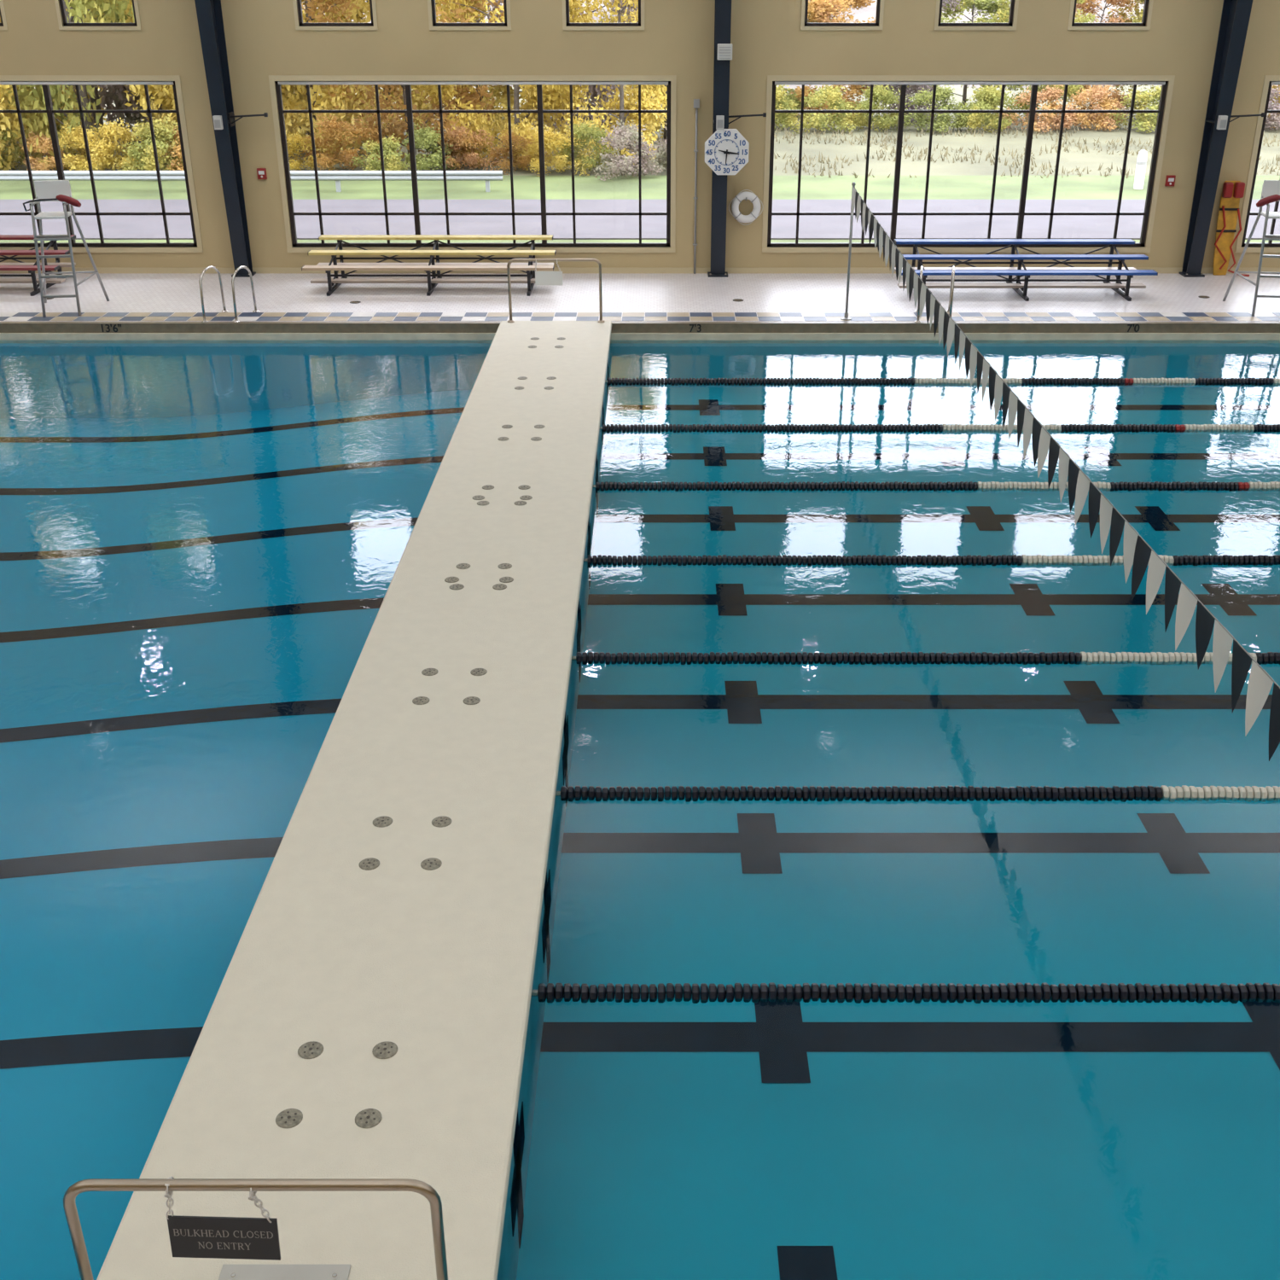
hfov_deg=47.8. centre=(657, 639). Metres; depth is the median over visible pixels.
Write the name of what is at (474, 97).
tree
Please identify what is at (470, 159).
shrub
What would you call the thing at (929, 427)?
lane rope
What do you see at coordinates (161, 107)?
tree
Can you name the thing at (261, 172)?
fire alarm
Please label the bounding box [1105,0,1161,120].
tree
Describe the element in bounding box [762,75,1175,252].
window
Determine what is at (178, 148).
shrub
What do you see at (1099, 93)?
shrub
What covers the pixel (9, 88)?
tree
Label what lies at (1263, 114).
bracket
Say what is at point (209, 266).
pool ladder
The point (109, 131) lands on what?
shrub
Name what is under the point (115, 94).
tree
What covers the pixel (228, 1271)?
hatch cover
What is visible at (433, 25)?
window
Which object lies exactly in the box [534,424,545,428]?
cap
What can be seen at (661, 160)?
shrub
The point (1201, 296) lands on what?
floor drain
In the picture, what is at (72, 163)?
shrub
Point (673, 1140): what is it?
pool water
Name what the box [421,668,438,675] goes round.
cap
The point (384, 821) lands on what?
cap
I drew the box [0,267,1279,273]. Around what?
baseboard
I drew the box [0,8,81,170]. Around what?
tree
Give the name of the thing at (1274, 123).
shrub
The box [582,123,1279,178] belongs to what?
grass
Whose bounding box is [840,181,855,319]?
pole
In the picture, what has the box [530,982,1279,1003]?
lane rope
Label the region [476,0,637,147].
tree
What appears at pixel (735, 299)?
floor drain
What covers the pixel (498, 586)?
cap
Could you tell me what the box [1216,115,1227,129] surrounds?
junction box
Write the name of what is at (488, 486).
cap
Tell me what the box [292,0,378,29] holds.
window
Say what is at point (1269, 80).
window
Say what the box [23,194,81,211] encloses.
tube
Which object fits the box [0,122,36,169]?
shrub
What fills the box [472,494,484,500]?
cap
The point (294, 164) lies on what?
shrub
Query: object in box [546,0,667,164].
tree
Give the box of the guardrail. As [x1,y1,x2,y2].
[0,170,502,191]
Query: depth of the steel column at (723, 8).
24.53 m
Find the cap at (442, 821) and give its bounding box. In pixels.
[431,815,451,827]
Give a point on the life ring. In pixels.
(746, 195)
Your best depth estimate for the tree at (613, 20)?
45.27 m
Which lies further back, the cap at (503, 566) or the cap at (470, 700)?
the cap at (503, 566)
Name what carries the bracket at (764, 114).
attached to the steel column at (723, 8)
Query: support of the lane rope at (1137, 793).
on the pool water
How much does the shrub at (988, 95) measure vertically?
1.675 m
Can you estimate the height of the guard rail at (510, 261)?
0.971 m
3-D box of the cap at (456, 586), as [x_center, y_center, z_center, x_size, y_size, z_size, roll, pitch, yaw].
[-1.815,-0.484,13.081,0.132,0.011,0.132,16,30,30]
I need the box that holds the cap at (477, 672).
[470,668,487,675]
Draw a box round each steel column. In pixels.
[194,0,255,277]
[707,0,731,277]
[1178,0,1252,277]
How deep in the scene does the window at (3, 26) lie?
24.26 m
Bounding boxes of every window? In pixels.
[0,0,8,29]
[0,75,203,252]
[54,0,141,29]
[268,75,676,252]
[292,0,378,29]
[427,0,511,29]
[562,0,644,29]
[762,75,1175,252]
[800,0,884,29]
[934,0,1018,29]
[1067,0,1153,29]
[1234,75,1279,252]
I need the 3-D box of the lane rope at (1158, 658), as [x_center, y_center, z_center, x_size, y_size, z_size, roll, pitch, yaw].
[10.732,0.158,12.418,22.935,0.121,0.120,0,25,0]
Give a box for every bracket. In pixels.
[227,111,267,127]
[728,112,766,123]
[1229,112,1265,122]
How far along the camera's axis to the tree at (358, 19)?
46.11 m
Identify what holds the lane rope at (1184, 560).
on the pool water
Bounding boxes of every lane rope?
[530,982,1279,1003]
[555,785,1279,802]
[571,651,1279,664]
[583,554,1279,565]
[592,481,1279,491]
[599,424,1279,432]
[605,377,1279,385]
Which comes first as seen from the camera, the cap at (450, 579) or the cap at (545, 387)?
the cap at (450, 579)
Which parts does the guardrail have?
post, post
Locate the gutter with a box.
[0,321,1279,343]
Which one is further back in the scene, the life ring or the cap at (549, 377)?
the life ring
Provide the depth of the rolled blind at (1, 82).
24.70 m
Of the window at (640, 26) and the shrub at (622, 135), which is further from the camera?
the shrub at (622, 135)
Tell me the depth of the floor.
24.27 m
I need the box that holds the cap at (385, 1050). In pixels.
[372,1041,397,1058]
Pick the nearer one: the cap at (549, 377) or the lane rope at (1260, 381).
the cap at (549, 377)
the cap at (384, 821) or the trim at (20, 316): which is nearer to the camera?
the cap at (384, 821)
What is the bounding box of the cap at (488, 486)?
[482,484,494,489]
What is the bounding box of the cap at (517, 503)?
[514,500,526,505]
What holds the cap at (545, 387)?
on the bulkhead
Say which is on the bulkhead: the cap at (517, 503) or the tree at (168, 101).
the cap at (517, 503)
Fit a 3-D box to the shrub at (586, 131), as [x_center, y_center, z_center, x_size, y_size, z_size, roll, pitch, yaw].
[-1.925,-13.645,39.793,1.746,1.486,2.175,15,29,29]
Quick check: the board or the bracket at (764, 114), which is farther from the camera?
the board
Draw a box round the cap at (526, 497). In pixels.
[519,494,532,500]
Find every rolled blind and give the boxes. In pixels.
[0,81,173,84]
[277,81,668,84]
[774,81,1165,84]
[1270,81,1279,84]
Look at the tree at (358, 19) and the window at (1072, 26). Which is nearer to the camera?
the window at (1072, 26)
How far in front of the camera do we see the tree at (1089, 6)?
50.11 m
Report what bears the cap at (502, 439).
on the bulkhead
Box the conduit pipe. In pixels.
[692,98,699,273]
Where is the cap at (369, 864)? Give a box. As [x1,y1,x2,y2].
[359,857,379,870]
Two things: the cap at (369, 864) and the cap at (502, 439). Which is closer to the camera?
the cap at (369, 864)
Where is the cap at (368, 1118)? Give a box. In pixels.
[354,1108,382,1128]
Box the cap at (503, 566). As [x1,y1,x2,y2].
[497,563,511,569]
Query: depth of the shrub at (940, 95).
47.61 m
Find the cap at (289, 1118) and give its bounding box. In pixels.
[275,1108,302,1128]
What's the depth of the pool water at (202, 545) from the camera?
14.51 m
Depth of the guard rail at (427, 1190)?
5.46 m
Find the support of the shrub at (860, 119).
on the ground at (957, 180)
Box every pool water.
[0,343,491,1279]
[516,343,1279,1279]
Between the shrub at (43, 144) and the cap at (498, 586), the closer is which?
the cap at (498, 586)
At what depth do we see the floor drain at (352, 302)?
23.89 m
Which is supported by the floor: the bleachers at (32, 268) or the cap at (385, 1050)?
the bleachers at (32, 268)
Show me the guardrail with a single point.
(337, 176)
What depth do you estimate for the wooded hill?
70.02 m
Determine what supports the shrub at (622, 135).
on the ground at (957, 180)
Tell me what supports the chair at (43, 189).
on the floor
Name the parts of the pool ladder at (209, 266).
handrail, handrail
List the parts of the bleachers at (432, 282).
support frame, support frame, support frame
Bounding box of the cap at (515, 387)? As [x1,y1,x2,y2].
[514,386,524,389]
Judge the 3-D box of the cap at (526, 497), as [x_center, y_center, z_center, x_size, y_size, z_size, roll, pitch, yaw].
[-1.380,-1.502,15.216,0.132,0.011,0.132,-4,26,-9]
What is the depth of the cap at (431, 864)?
9.10 m
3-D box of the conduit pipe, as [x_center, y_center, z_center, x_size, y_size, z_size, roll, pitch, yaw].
[0.680,-7.945,25.415,0.100,2.960,0.079,0,25,0]
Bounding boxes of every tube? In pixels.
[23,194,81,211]
[1256,194,1279,207]
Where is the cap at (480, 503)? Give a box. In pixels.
[477,500,489,505]
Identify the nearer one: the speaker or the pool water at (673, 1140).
the pool water at (673, 1140)
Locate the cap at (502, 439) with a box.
[497,436,508,441]
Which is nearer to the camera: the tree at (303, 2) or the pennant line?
the pennant line
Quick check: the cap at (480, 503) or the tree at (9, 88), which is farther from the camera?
the tree at (9, 88)
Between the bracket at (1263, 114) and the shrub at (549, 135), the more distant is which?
the shrub at (549, 135)
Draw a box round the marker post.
[1133,149,1147,189]
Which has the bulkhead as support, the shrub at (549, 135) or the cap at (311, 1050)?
the cap at (311, 1050)
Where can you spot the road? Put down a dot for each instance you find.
(114, 227)
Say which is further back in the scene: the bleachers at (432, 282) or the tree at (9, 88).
the tree at (9, 88)
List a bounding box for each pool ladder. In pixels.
[198,265,259,322]
[914,265,954,322]
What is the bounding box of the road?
[0,199,1279,239]
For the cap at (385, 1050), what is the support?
on the bulkhead
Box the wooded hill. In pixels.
[302,0,1279,87]
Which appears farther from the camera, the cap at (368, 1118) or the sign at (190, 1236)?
the cap at (368, 1118)
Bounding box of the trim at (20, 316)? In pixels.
[0,312,1279,320]
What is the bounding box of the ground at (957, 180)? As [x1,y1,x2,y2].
[0,85,1279,242]
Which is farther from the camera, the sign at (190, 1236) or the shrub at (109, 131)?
the shrub at (109, 131)
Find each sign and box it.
[163,1175,280,1260]
[535,259,562,285]
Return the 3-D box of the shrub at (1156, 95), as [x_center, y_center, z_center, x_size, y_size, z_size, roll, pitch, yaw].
[16.151,-17.592,47.751,2.573,1.675,2.066,5,26,11]
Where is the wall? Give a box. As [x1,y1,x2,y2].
[0,0,1279,267]
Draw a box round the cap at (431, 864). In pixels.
[420,857,442,870]
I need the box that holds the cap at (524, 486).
[517,484,530,489]
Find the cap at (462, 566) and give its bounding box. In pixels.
[456,563,470,569]
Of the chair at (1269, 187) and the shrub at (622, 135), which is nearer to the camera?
the chair at (1269, 187)
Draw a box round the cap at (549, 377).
[546,376,556,379]
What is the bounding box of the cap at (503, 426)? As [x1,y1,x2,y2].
[501,424,512,428]
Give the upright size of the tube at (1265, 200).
0.242 m
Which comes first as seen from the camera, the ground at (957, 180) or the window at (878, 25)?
the window at (878, 25)
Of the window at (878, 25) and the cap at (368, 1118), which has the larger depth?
the window at (878, 25)
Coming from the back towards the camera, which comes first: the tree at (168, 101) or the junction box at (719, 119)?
the tree at (168, 101)
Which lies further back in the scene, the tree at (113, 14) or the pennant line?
the tree at (113, 14)
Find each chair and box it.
[29,180,109,316]
[1222,180,1279,315]
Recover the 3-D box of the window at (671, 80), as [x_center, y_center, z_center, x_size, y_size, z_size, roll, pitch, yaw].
[-3.150,-8.322,25.333,6.960,2.970,0.155,0,25,0]
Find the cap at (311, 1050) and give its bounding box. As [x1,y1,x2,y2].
[297,1041,323,1058]
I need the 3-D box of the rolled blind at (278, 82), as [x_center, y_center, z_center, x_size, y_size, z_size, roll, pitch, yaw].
[-3.150,-9.542,24.731,6.680,0.057,0.060,0,25,0]
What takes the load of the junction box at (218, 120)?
attached to the steel column at (209, 13)
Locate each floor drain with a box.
[349,301,360,303]
[733,298,743,301]
[1198,295,1210,298]
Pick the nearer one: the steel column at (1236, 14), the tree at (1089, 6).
the steel column at (1236, 14)
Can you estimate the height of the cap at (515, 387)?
0.011 m
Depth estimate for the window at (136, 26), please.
24.31 m
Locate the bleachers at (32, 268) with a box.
[0,234,76,296]
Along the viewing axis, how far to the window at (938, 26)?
24.31 m
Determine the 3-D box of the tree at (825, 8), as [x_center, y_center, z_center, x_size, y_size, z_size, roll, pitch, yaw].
[6.300,-20.580,50.534,4.872,4.811,4.474,17,30,32]
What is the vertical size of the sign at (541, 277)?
0.398 m
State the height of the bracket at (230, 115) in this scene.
0.223 m
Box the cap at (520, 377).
[517,376,527,379]
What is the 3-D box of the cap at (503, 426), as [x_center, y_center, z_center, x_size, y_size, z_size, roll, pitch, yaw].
[-1.815,-2.589,17.494,0.132,0.011,0.132,-7,26,-14]
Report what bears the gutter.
attached to the floor
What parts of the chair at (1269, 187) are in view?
leg, leg, seat, backrest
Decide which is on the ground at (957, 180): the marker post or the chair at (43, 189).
the marker post
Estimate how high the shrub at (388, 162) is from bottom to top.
1.140 m
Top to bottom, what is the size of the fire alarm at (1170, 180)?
0.180 m
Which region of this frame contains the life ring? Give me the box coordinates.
[728,189,763,225]
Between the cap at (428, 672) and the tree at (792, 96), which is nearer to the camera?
the cap at (428, 672)
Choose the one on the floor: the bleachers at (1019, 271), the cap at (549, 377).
the bleachers at (1019, 271)
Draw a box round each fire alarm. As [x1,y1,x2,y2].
[256,168,267,179]
[1164,174,1175,186]
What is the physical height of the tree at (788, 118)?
1.675 m
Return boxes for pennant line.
[851,187,1279,761]
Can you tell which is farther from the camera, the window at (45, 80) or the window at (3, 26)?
the window at (45, 80)
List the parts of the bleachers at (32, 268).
support frame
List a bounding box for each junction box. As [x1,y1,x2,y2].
[212,115,223,129]
[715,115,724,129]
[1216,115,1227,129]
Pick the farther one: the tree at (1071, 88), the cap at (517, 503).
the tree at (1071, 88)
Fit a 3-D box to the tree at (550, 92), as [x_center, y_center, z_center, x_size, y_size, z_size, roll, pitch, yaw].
[-3.933,-17.586,39.916,4.916,8.764,4.347,-22,33,-38]
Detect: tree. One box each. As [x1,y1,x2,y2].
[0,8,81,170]
[1,0,107,131]
[3,0,134,170]
[58,0,167,140]
[91,1,314,125]
[115,0,337,151]
[280,0,405,160]
[296,0,370,143]
[301,0,504,166]
[303,0,444,135]
[389,0,529,140]
[421,0,609,170]
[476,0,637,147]
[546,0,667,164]
[583,5,667,142]
[774,3,831,123]
[784,0,875,118]
[861,0,960,124]
[897,0,1023,121]
[972,0,1098,122]
[1053,0,1144,118]
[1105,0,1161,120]
[1269,84,1279,113]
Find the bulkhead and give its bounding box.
[96,320,611,1279]
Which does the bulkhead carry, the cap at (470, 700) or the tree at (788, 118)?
the cap at (470, 700)
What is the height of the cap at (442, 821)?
0.011 m
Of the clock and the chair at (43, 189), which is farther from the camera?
the clock
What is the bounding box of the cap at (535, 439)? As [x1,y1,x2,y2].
[530,436,541,441]
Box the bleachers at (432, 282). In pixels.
[301,234,556,296]
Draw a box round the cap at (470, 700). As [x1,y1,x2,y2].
[463,696,480,704]
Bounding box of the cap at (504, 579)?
[499,576,513,582]
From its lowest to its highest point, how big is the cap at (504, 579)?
0.011 m
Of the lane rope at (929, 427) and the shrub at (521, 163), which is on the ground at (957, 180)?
the shrub at (521, 163)
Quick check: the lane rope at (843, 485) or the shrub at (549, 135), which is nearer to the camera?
the lane rope at (843, 485)
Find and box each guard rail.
[63,1178,448,1279]
[506,258,605,322]
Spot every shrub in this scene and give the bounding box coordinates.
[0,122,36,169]
[18,130,70,170]
[58,121,118,170]
[87,117,145,170]
[116,114,183,170]
[150,123,184,170]
[285,131,337,170]
[302,112,390,170]
[349,133,410,170]
[400,122,459,170]
[440,123,508,170]
[486,128,551,174]
[522,125,596,176]
[552,119,624,174]
[593,118,663,180]
[651,122,666,171]
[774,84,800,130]
[788,84,855,133]
[849,84,910,131]
[890,84,970,133]
[951,84,1017,132]
[998,84,1078,133]
[1051,84,1126,131]
[1104,85,1161,133]
[1264,84,1279,130]
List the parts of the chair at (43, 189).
armrest, leg, leg, backrest, seat, leg, leg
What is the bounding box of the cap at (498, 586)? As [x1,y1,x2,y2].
[492,583,506,589]
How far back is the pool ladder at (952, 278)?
22.54 m
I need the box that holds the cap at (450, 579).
[444,576,459,582]
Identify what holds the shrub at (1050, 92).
on the ground at (957, 180)
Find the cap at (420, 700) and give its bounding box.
[412,696,429,704]
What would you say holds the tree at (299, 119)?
on the ground at (957, 180)
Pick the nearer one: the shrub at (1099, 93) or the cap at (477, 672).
the cap at (477, 672)
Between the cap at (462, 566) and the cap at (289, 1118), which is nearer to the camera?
the cap at (289, 1118)
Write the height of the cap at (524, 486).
0.011 m
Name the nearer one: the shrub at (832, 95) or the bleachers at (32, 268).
the bleachers at (32, 268)
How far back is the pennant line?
10.08 m
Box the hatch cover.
[218,1264,350,1279]
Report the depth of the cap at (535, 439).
17.03 m
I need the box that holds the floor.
[0,273,1279,321]
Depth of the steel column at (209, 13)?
24.71 m
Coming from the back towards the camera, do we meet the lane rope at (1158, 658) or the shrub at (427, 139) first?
the shrub at (427, 139)
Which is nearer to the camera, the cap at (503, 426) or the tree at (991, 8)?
the cap at (503, 426)
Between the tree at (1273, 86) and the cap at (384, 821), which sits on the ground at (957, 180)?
the tree at (1273, 86)
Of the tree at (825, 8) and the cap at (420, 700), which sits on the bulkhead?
the cap at (420, 700)
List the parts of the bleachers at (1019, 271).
support frame, support frame, support frame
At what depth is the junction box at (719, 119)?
24.43 m
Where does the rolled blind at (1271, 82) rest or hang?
attached to the window at (1269, 80)
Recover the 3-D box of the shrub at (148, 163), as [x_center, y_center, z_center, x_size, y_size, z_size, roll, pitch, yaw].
[-13.634,-13.292,38.856,1.962,1.670,2.443,-18,31,-33]
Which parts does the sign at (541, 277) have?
sign plate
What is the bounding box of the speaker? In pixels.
[717,43,732,59]
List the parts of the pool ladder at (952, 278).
handrail, handrail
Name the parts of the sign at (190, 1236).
chain, sign plate, chain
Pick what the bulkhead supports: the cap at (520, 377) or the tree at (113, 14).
the cap at (520, 377)
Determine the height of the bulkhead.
1.200 m
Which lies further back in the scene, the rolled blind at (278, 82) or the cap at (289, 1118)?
the rolled blind at (278, 82)
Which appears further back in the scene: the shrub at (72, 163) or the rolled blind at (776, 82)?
the shrub at (72, 163)
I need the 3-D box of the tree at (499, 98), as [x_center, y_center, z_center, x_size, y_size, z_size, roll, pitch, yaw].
[-5.859,-21.266,45.363,6.399,11.339,5.250,5,26,11]
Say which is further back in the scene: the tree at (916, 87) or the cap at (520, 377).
the tree at (916, 87)
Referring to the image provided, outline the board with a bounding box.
[1213,180,1249,276]
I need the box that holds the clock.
[704,128,749,174]
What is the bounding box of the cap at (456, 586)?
[449,583,464,589]
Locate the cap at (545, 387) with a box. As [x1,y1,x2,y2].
[544,386,553,389]
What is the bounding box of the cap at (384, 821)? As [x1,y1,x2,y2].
[372,815,392,827]
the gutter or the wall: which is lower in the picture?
the gutter
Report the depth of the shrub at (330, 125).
39.35 m
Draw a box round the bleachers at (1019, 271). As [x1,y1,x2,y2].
[894,238,1157,301]

